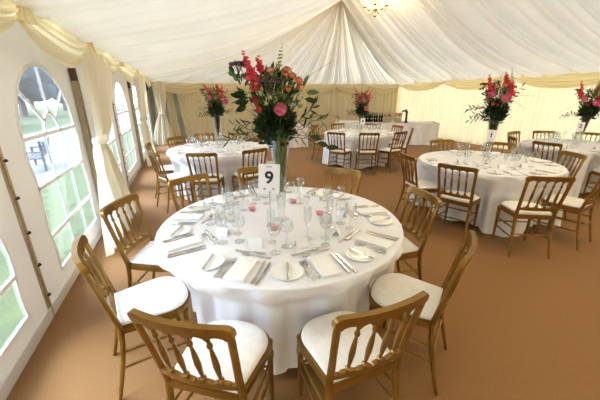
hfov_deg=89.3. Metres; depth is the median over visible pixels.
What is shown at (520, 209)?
banquet chair
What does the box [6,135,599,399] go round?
floor
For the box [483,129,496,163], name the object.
stand
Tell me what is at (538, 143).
banquet chair
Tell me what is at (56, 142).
path
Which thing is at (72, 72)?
trim
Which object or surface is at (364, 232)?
table knife
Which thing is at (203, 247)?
table knife
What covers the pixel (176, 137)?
banquet chair
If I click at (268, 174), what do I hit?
table number
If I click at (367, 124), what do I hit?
banquet chair
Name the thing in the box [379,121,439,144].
tablecloth
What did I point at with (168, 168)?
banquet chair
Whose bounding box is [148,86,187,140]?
wall
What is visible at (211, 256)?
butter knife
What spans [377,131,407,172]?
banquet chair
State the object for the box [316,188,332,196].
folded napkin
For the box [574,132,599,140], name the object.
banquet chair
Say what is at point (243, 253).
spoon
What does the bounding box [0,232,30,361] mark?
window
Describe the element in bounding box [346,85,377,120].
flower arrangement
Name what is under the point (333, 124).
banquet chair
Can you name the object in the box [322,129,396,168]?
tablecloth
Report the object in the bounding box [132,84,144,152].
window
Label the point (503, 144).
banquet chair
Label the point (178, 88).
trim
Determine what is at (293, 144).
tablecloth
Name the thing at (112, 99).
trim
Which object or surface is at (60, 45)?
trim
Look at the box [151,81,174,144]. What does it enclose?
curtain
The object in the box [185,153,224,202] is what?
banquet chair
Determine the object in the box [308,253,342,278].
folded napkin
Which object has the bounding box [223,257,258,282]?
folded napkin
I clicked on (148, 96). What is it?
trim
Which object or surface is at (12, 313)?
lawn
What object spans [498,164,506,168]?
place card
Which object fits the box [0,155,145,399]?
baseboard
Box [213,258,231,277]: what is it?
fork
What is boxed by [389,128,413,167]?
banquet chair
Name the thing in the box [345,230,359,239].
spoon
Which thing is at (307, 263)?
fork
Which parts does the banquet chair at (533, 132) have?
crest rail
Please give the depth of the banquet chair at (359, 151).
6.51 m
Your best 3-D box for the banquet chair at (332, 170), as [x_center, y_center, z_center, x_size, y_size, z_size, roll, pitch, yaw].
[0.345,0.160,3.193,0.429,0.895,0.536,10,22,27]
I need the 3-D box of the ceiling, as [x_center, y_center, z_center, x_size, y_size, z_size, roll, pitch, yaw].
[2.279,-3.352,4.948,10.690,2.361,15.680,-7,20,-19]
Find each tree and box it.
[18,66,56,115]
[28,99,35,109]
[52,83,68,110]
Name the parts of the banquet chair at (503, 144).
crest rail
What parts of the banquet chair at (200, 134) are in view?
crest rail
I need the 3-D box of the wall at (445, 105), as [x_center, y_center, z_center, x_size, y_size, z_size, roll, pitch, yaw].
[7.134,-1.964,7.292,0.105,2.160,15.670,-7,20,-19]
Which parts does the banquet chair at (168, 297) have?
crest rail, post, post, rail, seat frame, leg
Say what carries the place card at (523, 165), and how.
on the tablecloth at (493, 189)
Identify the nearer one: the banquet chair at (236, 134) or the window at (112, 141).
the window at (112, 141)
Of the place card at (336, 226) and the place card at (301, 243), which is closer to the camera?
the place card at (301, 243)
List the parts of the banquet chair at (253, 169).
post, crest rail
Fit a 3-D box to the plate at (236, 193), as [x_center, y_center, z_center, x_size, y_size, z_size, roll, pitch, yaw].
[-0.552,-0.057,2.836,0.174,0.014,0.174,15,24,37]
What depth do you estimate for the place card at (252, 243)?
1.84 m
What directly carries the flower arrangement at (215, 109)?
in the flower vase
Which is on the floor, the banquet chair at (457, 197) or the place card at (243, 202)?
the banquet chair at (457, 197)
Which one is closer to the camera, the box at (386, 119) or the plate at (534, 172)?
the plate at (534, 172)
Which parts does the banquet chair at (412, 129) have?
post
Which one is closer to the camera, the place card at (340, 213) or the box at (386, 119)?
the place card at (340, 213)
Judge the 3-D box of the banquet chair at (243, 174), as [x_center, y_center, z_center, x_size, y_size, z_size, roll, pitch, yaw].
[-0.802,-0.384,4.780,0.429,0.895,0.536,-16,24,-37]
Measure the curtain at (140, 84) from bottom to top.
2.105 m
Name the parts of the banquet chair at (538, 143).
crest rail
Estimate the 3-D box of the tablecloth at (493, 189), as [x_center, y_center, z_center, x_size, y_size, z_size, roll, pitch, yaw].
[2.599,-0.180,4.361,1.786,0.777,1.781,-7,20,-19]
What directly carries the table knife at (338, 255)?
on the tablecloth at (281, 308)
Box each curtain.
[80,48,135,256]
[134,73,157,166]
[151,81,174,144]
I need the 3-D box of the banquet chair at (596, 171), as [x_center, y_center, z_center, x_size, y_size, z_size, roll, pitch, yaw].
[4.901,-0.401,4.750,0.429,0.895,0.536,2,19,8]
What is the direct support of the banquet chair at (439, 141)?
on the floor
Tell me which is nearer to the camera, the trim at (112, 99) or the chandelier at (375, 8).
the trim at (112, 99)
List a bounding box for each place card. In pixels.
[216,210,227,220]
[216,226,230,236]
[239,198,249,206]
[248,238,261,248]
[270,194,278,200]
[293,237,308,249]
[310,196,318,202]
[332,224,339,236]
[336,208,346,217]
[471,161,478,166]
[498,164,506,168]
[518,158,526,162]
[519,163,527,167]
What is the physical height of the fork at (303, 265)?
0.010 m
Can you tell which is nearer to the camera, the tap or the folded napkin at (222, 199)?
the folded napkin at (222, 199)
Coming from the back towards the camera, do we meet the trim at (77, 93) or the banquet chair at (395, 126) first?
the banquet chair at (395, 126)
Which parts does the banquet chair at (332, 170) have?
post, crest rail, post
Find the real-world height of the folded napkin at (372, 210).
0.015 m
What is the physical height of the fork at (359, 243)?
0.010 m
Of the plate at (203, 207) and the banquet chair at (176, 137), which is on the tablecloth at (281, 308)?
the plate at (203, 207)
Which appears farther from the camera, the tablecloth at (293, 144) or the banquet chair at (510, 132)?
the tablecloth at (293, 144)
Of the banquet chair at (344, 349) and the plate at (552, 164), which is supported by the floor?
the banquet chair at (344, 349)
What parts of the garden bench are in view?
leg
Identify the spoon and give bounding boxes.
[242,252,270,258]
[302,248,328,255]
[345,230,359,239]
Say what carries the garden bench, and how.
on the path
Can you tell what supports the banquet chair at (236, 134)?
on the floor
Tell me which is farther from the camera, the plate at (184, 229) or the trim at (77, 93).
the trim at (77, 93)
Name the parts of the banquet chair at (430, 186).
post, crest rail, rail, post, seat frame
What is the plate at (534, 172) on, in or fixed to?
on the tablecloth at (493, 189)
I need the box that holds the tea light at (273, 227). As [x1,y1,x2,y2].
[270,225,277,230]
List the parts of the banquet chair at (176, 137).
crest rail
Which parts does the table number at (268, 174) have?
rod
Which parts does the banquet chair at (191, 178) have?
post, crest rail, post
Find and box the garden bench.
[27,137,51,170]
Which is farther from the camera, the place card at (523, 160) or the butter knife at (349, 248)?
the place card at (523, 160)
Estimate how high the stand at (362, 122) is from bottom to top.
0.355 m
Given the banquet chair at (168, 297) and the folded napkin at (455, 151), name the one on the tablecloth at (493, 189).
the folded napkin at (455, 151)
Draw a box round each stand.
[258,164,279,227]
[360,118,364,127]
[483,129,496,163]
[573,122,584,145]
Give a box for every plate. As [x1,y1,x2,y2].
[163,225,190,235]
[188,203,209,210]
[192,254,224,269]
[231,190,249,195]
[271,262,303,280]
[284,186,294,191]
[333,193,351,198]
[345,246,375,260]
[369,216,393,224]
[487,170,503,173]
[530,171,547,173]
[543,163,558,165]
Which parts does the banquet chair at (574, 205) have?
leg, seat frame, post, post, rail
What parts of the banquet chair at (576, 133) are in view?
crest rail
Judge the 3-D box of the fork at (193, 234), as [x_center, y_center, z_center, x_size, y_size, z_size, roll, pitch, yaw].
[-0.774,0.250,1.954,0.195,0.010,0.024,-14,23,-34]
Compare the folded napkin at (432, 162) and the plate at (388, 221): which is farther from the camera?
the folded napkin at (432, 162)
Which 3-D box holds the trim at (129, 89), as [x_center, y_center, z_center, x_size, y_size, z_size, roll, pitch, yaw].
[-3.903,-1.709,7.261,0.060,1.800,0.090,-7,20,-19]
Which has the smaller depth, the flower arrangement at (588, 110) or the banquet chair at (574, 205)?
the banquet chair at (574, 205)
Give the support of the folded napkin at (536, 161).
on the tablecloth at (493, 189)
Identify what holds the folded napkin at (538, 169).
on the tablecloth at (493, 189)
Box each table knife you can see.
[167,245,204,255]
[167,247,205,257]
[168,221,197,222]
[250,260,264,283]
[255,262,270,285]
[331,253,350,272]
[335,253,356,272]
[364,232,396,239]
[369,231,398,238]
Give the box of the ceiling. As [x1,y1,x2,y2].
[9,0,599,85]
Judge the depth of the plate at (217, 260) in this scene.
1.68 m
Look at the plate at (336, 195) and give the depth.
2.76 m
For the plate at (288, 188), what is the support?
on the tablecloth at (281, 308)
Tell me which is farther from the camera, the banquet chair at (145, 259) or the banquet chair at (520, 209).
the banquet chair at (520, 209)
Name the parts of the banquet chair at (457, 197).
post, leg, rail, crest rail, seat frame, post, leg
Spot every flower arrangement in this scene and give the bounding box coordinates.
[193,82,236,135]
[218,43,338,193]
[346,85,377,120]
[464,69,525,146]
[560,80,599,133]
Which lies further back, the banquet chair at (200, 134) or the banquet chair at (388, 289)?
the banquet chair at (200, 134)
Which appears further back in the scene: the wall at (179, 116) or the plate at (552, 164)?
the wall at (179, 116)
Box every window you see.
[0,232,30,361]
[15,62,96,270]
[88,100,122,174]
[114,81,136,173]
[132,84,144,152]
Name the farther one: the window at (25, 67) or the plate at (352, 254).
the window at (25, 67)
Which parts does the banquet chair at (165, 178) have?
crest rail, post, post, leg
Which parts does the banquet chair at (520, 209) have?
leg, post, seat frame, leg, rail, crest rail, post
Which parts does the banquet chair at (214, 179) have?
post, crest rail, seat frame, post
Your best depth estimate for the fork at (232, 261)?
1.63 m
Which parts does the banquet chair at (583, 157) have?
crest rail, post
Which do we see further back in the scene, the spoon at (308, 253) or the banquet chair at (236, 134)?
the banquet chair at (236, 134)
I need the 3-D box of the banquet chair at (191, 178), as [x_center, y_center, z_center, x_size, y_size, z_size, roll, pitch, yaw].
[-0.905,0.245,2.965,0.536,0.895,0.429,15,24,37]
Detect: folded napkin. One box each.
[162,235,203,252]
[171,213,204,220]
[209,195,234,203]
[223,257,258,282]
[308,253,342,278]
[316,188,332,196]
[355,206,386,214]
[355,233,394,250]
[429,161,447,163]
[449,150,464,152]
[505,170,524,175]
[531,160,552,162]
[535,168,560,173]
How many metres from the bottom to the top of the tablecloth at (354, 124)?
0.732 m
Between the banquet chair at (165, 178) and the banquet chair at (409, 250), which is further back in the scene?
the banquet chair at (165, 178)
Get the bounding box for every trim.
[0,0,151,86]
[0,147,54,316]
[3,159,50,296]
[68,68,77,80]
[70,81,98,200]
[112,99,129,186]
[128,88,144,165]
[147,91,154,134]
[151,82,399,93]
[398,72,599,90]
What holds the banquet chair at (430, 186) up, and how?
on the floor
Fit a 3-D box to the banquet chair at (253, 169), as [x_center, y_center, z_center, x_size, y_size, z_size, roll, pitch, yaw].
[-0.414,0.129,3.293,0.429,0.895,0.537,-6,20,-15]
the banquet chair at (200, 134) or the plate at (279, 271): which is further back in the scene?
the banquet chair at (200, 134)
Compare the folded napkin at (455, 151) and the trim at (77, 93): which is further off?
the folded napkin at (455, 151)
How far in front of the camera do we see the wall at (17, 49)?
2.26 m
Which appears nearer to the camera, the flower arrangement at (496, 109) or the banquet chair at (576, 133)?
the flower arrangement at (496, 109)
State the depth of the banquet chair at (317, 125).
8.02 m
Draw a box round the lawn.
[0,105,151,353]
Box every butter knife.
[202,253,213,269]
[286,262,289,279]
[349,248,373,257]
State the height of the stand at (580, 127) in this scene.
0.415 m
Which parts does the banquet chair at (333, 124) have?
crest rail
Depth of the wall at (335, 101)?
12.01 m
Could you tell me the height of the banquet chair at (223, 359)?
0.895 m
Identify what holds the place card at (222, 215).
on the tablecloth at (281, 308)
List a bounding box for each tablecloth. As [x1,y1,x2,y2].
[155,187,403,374]
[166,141,268,200]
[263,123,307,148]
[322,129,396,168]
[335,120,378,128]
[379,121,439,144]
[409,150,568,236]
[517,139,599,197]
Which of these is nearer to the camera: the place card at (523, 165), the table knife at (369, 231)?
the table knife at (369, 231)
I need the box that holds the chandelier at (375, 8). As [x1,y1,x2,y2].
[363,0,387,16]
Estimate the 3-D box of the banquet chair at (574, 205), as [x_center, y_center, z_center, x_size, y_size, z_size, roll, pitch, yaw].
[3.122,0.044,3.489,0.429,0.895,0.536,-12,22,-30]
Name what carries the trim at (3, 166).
attached to the wall at (17, 49)
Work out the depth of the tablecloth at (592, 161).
5.13 m
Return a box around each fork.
[161,233,192,241]
[164,234,194,243]
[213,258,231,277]
[218,257,236,277]
[235,250,265,253]
[291,246,320,255]
[299,261,313,280]
[303,260,319,278]
[355,241,385,251]
[355,243,385,253]
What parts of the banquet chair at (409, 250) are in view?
post, seat frame, rail, crest rail, post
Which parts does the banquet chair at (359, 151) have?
post, seat frame, rail, crest rail, post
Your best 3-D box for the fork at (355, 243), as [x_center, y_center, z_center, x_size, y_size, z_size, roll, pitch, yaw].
[0.419,0.291,1.820,0.195,0.010,0.024,12,23,31]
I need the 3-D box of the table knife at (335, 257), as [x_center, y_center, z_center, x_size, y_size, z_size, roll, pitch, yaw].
[0.221,0.343,1.676,0.016,0.009,0.225,-7,20,-18]
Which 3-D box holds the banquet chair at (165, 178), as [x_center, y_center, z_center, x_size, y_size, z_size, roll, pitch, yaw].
[-1.945,-0.324,4.622,0.429,0.895,0.536,18,26,42]
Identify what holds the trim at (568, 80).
attached to the wall at (445, 105)
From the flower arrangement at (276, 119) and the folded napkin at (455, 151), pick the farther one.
the folded napkin at (455, 151)
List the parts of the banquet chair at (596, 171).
leg, seat frame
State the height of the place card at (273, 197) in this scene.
0.055 m
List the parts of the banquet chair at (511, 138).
crest rail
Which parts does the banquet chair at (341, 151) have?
post, crest rail, seat frame, post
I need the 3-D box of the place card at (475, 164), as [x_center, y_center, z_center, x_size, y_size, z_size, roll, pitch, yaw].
[2.252,-0.459,3.896,0.048,0.055,0.084,-5,20,-15]
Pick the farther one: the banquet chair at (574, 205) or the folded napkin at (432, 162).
the folded napkin at (432, 162)
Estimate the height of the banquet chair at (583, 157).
0.895 m
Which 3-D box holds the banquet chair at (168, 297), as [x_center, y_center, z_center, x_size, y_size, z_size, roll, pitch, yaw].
[-0.956,0.630,1.852,0.536,0.895,0.429,-13,23,-32]
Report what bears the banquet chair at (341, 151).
on the floor
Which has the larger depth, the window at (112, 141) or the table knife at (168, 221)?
the window at (112, 141)
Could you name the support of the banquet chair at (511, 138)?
on the floor
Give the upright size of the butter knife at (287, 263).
0.009 m
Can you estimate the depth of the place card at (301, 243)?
1.84 m
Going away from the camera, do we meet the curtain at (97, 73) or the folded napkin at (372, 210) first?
the folded napkin at (372, 210)
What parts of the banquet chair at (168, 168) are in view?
crest rail, post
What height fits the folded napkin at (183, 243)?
0.015 m
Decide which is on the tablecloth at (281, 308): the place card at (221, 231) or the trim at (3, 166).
the place card at (221, 231)
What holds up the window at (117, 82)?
in the wall at (17, 49)
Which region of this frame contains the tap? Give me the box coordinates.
[402,109,407,122]
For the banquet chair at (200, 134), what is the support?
on the floor
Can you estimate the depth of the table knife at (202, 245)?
1.81 m
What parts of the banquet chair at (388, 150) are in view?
seat frame, post, crest rail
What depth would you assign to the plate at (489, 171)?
3.58 m
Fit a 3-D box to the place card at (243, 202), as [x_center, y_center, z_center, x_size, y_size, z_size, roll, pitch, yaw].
[-0.467,0.016,2.560,0.084,0.055,0.048,-10,22,-27]
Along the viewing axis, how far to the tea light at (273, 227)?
2.08 m
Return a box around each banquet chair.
[71,235,192,399]
[100,193,174,287]
[127,308,273,399]
[144,142,175,198]
[146,150,192,212]
[166,136,186,148]
[168,173,211,211]
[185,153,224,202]
[193,133,214,141]
[228,133,247,140]
[232,148,267,191]
[237,166,257,189]
[296,291,428,399]
[311,124,323,159]
[323,167,361,195]
[327,132,351,173]
[331,123,344,129]
[355,133,379,174]
[361,123,376,128]
[368,230,476,395]
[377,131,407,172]
[388,125,402,159]
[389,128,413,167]
[394,186,441,280]
[395,152,441,222]
[430,139,453,151]
[430,163,480,241]
[485,142,516,152]
[491,176,575,258]
[507,131,520,153]
[507,135,517,153]
[532,131,555,138]
[532,141,564,166]
[534,176,599,250]
[556,150,586,217]
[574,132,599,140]
[582,168,599,196]
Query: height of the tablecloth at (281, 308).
0.697 m
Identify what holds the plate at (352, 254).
on the tablecloth at (281, 308)
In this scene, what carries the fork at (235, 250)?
on the tablecloth at (281, 308)
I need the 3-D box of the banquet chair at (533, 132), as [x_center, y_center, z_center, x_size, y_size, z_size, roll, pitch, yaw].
[5.182,-0.984,6.430,0.429,0.895,0.536,3,19,9]
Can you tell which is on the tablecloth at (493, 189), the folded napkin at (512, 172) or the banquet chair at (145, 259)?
the folded napkin at (512, 172)
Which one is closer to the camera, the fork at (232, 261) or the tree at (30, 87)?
the fork at (232, 261)
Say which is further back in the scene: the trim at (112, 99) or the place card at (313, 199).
the trim at (112, 99)
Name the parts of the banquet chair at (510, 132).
crest rail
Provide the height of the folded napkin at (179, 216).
0.015 m
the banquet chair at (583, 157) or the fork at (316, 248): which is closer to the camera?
the fork at (316, 248)
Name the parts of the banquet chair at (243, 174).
post, seat frame, crest rail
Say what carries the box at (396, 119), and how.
on the tablecloth at (424, 131)
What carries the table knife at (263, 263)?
on the tablecloth at (281, 308)
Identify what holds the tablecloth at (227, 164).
on the round table
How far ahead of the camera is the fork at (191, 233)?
1.97 m
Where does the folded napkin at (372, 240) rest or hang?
on the tablecloth at (281, 308)
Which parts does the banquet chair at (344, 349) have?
leg, post, seat frame, rail, crest rail, post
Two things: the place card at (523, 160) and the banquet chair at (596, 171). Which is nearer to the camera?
the place card at (523, 160)
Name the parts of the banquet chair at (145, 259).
post, crest rail, rail, post, seat frame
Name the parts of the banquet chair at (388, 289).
seat frame, rail, post, post, crest rail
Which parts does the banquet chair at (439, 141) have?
crest rail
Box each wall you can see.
[0,21,153,384]
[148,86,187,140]
[152,86,397,141]
[395,81,599,150]
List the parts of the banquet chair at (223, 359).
post, crest rail, rail, seat frame, post, leg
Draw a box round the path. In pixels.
[23,111,148,186]

